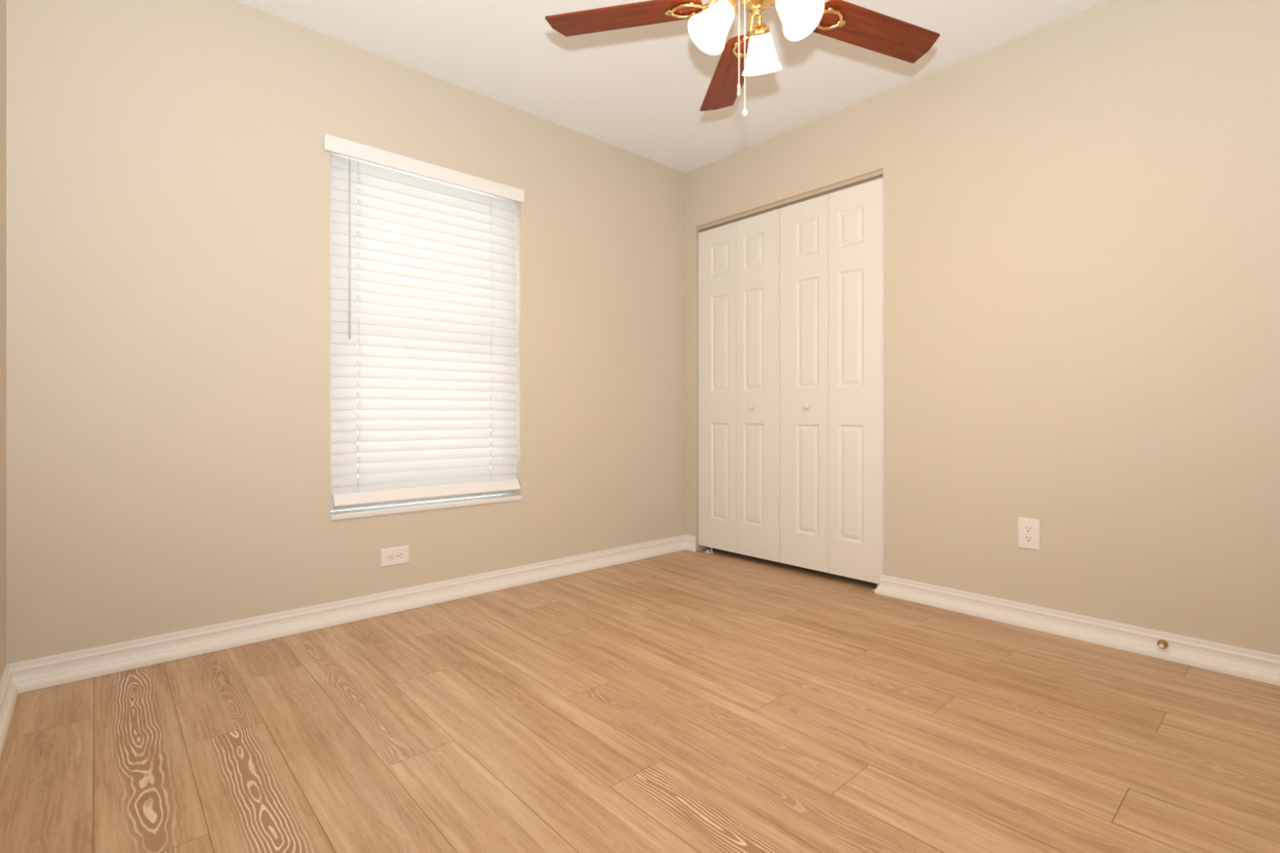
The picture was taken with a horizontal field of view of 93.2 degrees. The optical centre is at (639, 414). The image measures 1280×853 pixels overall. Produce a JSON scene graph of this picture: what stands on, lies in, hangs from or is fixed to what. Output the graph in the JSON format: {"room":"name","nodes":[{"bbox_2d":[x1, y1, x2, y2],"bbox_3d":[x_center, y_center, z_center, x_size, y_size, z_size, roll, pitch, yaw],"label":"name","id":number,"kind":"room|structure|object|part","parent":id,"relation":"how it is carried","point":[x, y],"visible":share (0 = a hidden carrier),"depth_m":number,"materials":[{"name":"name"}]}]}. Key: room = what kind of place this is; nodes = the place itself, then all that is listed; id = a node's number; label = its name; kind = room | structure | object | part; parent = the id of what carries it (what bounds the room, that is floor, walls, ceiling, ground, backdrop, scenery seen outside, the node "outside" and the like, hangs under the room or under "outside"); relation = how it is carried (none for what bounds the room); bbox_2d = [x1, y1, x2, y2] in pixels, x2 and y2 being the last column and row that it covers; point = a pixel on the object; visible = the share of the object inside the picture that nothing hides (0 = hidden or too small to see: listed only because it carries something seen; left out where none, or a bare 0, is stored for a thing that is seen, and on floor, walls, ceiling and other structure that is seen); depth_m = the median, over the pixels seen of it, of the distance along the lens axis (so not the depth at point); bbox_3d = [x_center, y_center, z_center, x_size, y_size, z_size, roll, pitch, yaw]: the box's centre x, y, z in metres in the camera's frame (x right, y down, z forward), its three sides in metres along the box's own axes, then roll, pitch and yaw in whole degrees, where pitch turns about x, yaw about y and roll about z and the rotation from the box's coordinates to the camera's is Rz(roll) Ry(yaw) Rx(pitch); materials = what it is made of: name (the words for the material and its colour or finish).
{"room":"empty bedroom","nodes":[
{"label":"empty bedroom","id":0,"kind":"room"},
{"bbox_2d":[0,0,6,680],"bbox_3d":[-0.822,-0.347,0.512,0.120,2.440,3.600,0,0,-42],"label":"wall","id":1,"kind":"structure","parent":0,"point":[2,2],"depth_m":1.80,"materials":[{"name":"paint"}]},
{"bbox_2d":[0,664,17,757],"bbox_3d":[-0.766,0.826,0.562,0.028,0.092,3.600,0,0,-42],"label":"baseboard","id":2,"kind":"structure","parent":1,"relation":"attached to","point":[8,690],"depth_m":1.75,"materials":[{"name":"paint"}]},
{"bbox_2d":[6,0,685,664],"bbox_3d":[-0.655,-0.347,3.215,3.980,2.440,0.200,0,0,-42],"label":"wall","id":3,"kind":"structure","parent":0,"point":[168,165],"depth_m":2.30,"materials":[{"name":"paint"}]},
{"bbox_2d":[7,534,685,693],"bbox_3d":[-0.832,0.826,2.903,3.060,0.092,0.028,0,0,-42],"label":"baseboard","id":4,"kind":"structure","parent":3,"relation":"attached to","point":[37,673],"depth_m":2.41,"materials":[{"name":"paint"}]},
{"bbox_2d":[380,545,408,567],"bbox_3d":[-1.086,0.629,2.688,0.126,0.079,0.008,0,0,-42],"label":"wall outlet","id":5,"kind":"object","parent":3,"relation":"attached to","point":[395,555],"visible":1,"depth_m":2.68,"materials":[{"name":"plastic"}]},
{"bbox_2d":[387,552,394,560],"bbox_3d":[-1.099,0.629,2.673,0.028,0.034,0.002,0,0,-42],"label":"receptacle","id":6,"kind":"object","parent":5,"relation":"attached to","point":[390,555],"depth_m":2.67,"materials":[{"name":"plastic"}]},
{"bbox_2d":[396,551,403,559],"bbox_3d":[-1.070,0.629,2.699,0.028,0.034,0.002,0,0,-42],"label":"receptacle","id":7,"kind":"object","parent":5,"relation":"attached to","point":[399,554],"depth_m":2.70,"materials":[{"name":"plastic"}]},
{"bbox_2d":[330,155,521,519],"bbox_3d":[-1.002,-0.351,2.875,0.903,1.583,0.182,0,0,-42],"label":"window","id":8,"kind":"structure","parent":3,"relation":"in","point":[360,512],"depth_m":2.75,"materials":[{"name":"glass"}]},
{"bbox_3d":[-1.050,-0.740,2.928,0.767,0.670,0.004,0,0,-42],"label":"glass pane","id":9,"kind":"part","parent":8,"relation":"part of","materials":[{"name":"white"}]},
{"bbox_3d":[-1.032,-0.026,2.909,0.767,0.646,0.004,0,0,-42],"label":"glass pane","id":10,"kind":"part","parent":8,"relation":"part of","materials":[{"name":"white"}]},
{"bbox_2d":[324,133,524,507],"bbox_3d":[-0.963,-0.383,2.821,0.941,1.539,0.075,0,0,-42],"label":"window blind","id":11,"kind":"object","parent":8,"relation":"attached to","point":[437,341],"visible":1,"depth_m":2.78,"materials":[{"name":"plastic"}]},
{"bbox_3d":[-0.948,0.360,2.810,0.878,0.052,0.037,0,0,-42],"label":"rail","id":12,"kind":"part","parent":11,"relation":"part of","materials":[{"name":"plastic"}]},
{"bbox_3d":[-0.748,-0.370,3.025,0.002,1.444,0.027,0,0,-14],"label":"ladder cord","id":13,"kind":"part","parent":11,"relation":"part of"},
{"bbox_3d":[-0.631,-0.717,3.095,0.015,0.750,0.006,0,0,-42],"label":"lift cord","id":14,"kind":"part","parent":11,"relation":"part of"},
{"bbox_3d":[-0.979,0.429,2.849,0.903,0.022,0.112,0,0,-42],"label":"sill","id":15,"kind":"part","parent":8,"relation":"part of","materials":[{"name":"stone"}]},
{"bbox_2d":[0,546,1279,852],"bbox_3d":[0.629,0.874,1.815,3.780,0.001,3.600,0,0,-42],"label":"floor","id":16,"kind":"structure","parent":0,"point":[684,701],"depth_m":1.64,"materials":[{"name":"brown wood"}]},
{"bbox_2d":[235,0,1108,173],"bbox_3d":[0.588,-1.627,1.831,3.980,0.120,3.920,0,0,-42],"label":"ceiling","id":17,"kind":"structure","parent":0,"point":[641,91],"depth_m":2.66,"materials":[{"name":"white paint"}]},
{"bbox_2d":[545,0,939,116],"bbox_3d":[0.402,-1.212,1.745,1.274,0.708,1.227,0,0,-42],"label":"ceiling fan","id":18,"kind":"object","parent":17,"relation":"hanging from","point":[753,53],"visible":1,"depth_m":1.87,"materials":[{"name":"brown wood"}]},
{"bbox_3d":[-0.045,-1.225,1.865,0.478,0.006,0.131,0,8,13],"label":"blade","id":19,"kind":"part","parent":18,"relation":"part of","materials":[{"name":"brown wood"}]},
{"bbox_3d":[0.180,-1.238,1.813,0.213,0.057,0.079,0,8,13],"label":"blade arm","id":20,"kind":"part","parent":18,"relation":"part of","materials":[{"name":"gold metal"}]},
{"bbox_3d":[0.199,-1.120,1.746,0.132,0.138,0.121,0,0,-42],"label":"lamp shade","id":21,"kind":"part","parent":18,"relation":"part of","materials":[{"name":"white glass"}]},
{"bbox_3d":[0.226,-1.144,1.749,0.060,0.072,0.049,0,0,-42],"label":"bulb","id":22,"kind":"part","parent":18,"relation":"part of","materials":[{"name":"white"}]},
{"bbox_3d":[0.326,-1.225,2.193,0.131,0.006,0.478,-8,1,-5],"label":"blade","id":23,"kind":"part","parent":18,"relation":"part of","materials":[{"name":"brown wood"}]},
{"bbox_3d":[0.261,-1.191,1.759,0.080,0.078,0.062,0,0,-42],"label":"lamp arm","id":24,"kind":"part","parent":18,"relation":"part of","materials":[{"name":"gold metal"}]},
{"bbox_3d":[0.290,-1.089,1.774,0.004,0.246,0.004,0,0,26],"label":"pull chain","id":25,"kind":"part","parent":18,"relation":"part of","materials":[{"name":"metal"}]},
{"bbox_3d":[0.346,-1.238,1.963,0.079,0.057,0.213,-8,1,-5],"label":"blade arm","id":26,"kind":"part","parent":18,"relation":"part of","materials":[{"name":"gold metal"}]},
{"bbox_3d":[0.302,-1.046,1.744,0.004,0.333,0.004,0,0,26],"label":"pull chain","id":27,"kind":"part","parent":18,"relation":"part of","materials":[{"name":"metal"}]},
{"bbox_3d":[0.363,-1.191,1.854,0.079,0.078,0.064,0,0,-42],"label":"lamp arm","id":28,"kind":"part","parent":18,"relation":"part of","materials":[{"name":"gold metal"}]},
{"bbox_3d":[0.380,-1.120,1.915,0.131,0.138,0.120,0,0,-42],"label":"lamp shade","id":29,"kind":"part","parent":18,"relation":"part of","materials":[{"name":"white glass"}]},
{"bbox_3d":[0.422,-1.144,1.688,0.047,0.072,0.063,0,0,-42],"label":"bulb","id":30,"kind":"part","parent":18,"relation":"part of","materials":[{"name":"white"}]},
{"bbox_3d":[0.438,-1.120,1.672,0.126,0.138,0.135,0,0,-42],"label":"lamp shade","id":31,"kind":"part","parent":18,"relation":"part of","materials":[{"name":"white glass"}]},
{"bbox_3d":[0.540,-1.238,1.851,0.213,0.057,0.079,0,-8,-23],"label":"blade arm","id":32,"kind":"part","parent":18,"relation":"part of","materials":[{"name":"gold metal"}]},
{"bbox_3d":[0.752,-1.225,1.941,0.478,0.006,0.131,0,-8,-23],"label":"blade","id":33,"kind":"part","parent":18,"relation":"part of","materials":[{"name":"brown wood"}]},
{"bbox_2d":[685,0,1279,655],"bbox_3d":[1.542,-0.347,2.635,0.115,2.440,3.600,0,0,-42],"label":"wall","id":34,"kind":"structure","parent":0,"point":[1082,210],"depth_m":2.34,"materials":[{"name":"paint"}]},
{"bbox_2d":[685,534,695,551],"bbox_3d":[0.325,0.826,3.884,0.028,0.092,0.115,0,0,-42],"label":"baseboard","id":35,"kind":"structure","parent":34,"relation":"attached to","point":[690,540],"depth_m":3.88,"materials":[{"name":"paint"}]},
{"bbox_2d":[697,208,779,562],"bbox_3d":[0.581,-0.151,3.651,0.067,2.047,0.619,0,0,-42],"label":"door","id":36,"kind":"structure","parent":34,"relation":"in","point":[739,261],"depth_m":3.64,"materials":[{"name":"paint"}]},
{"bbox_3d":[0.654,-0.042,3.544,0.032,0.030,0.030,0,0,-42],"label":"knob","id":37,"kind":"part","parent":36,"relation":"part of","materials":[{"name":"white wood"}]},
{"bbox_2d":[697,168,883,231],"bbox_3d":[0.796,-1.188,3.433,0.042,0.023,1.239,0,0,-42],"label":"track","id":38,"kind":"object","parent":34,"relation":"attached to","point":[873,175],"visible":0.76,"depth_m":3.34,"materials":[{"name":"paint"}]},
{"bbox_2d":[779,177,883,591],"bbox_3d":[0.993,-0.151,3.192,0.067,2.047,0.611,0,0,-42],"label":"door","id":39,"kind":"structure","parent":34,"relation":"in","point":[831,245],"depth_m":3.17,"materials":[{"name":"paint"}]},
{"bbox_3d":[0.899,-0.042,3.271,0.032,0.030,0.030,0,0,-42],"label":"knob","id":40,"kind":"part","parent":39,"relation":"part of","materials":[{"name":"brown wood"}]},
{"bbox_2d":[1017,517,1039,551],"bbox_3d":[1.595,0.490,2.484,0.008,0.126,0.079,0,0,-42],"label":"wall outlet","id":41,"kind":"object","parent":34,"relation":"attached to","point":[1028,529],"visible":1,"depth_m":2.48,"materials":[{"name":"plastic"}]},
{"bbox_2d":[1023,534,1033,542],"bbox_3d":[1.593,0.509,2.482,0.002,0.028,0.034,0,0,-42],"label":"receptacle","id":42,"kind":"object","parent":41,"relation":"attached to","point":[1027,538],"depth_m":2.48,"materials":[{"name":"plastic"}]},
{"bbox_2d":[1023,525,1033,533],"bbox_3d":[1.593,0.470,2.482,0.002,0.028,0.034,0,0,-42],"label":"receptacle","id":43,"kind":"object","parent":41,"relation":"attached to","point":[1027,529],"depth_m":2.48,"materials":[{"name":"plastic"}]},
{"bbox_2d":[875,574,1279,686],"bbox_3d":[1.924,0.826,2.104,0.028,0.092,2.300,0,0,-42],"label":"baseboard","id":44,"kind":"structure","parent":34,"relation":"attached to","point":[1255,665],"depth_m":2.30,"materials":[{"name":"paint"}]},
{"bbox_2d":[1156,639,1168,648],"bbox_3d":[1.857,0.821,2.154,0.037,0.031,0.031,0,0,-42],"label":"door stop","id":45,"kind":"object","parent":44,"relation":"attached to","point":[1162,644],"visible":1,"depth_m":2.15,"materials":[{"name":"gold metal"}]}
]}

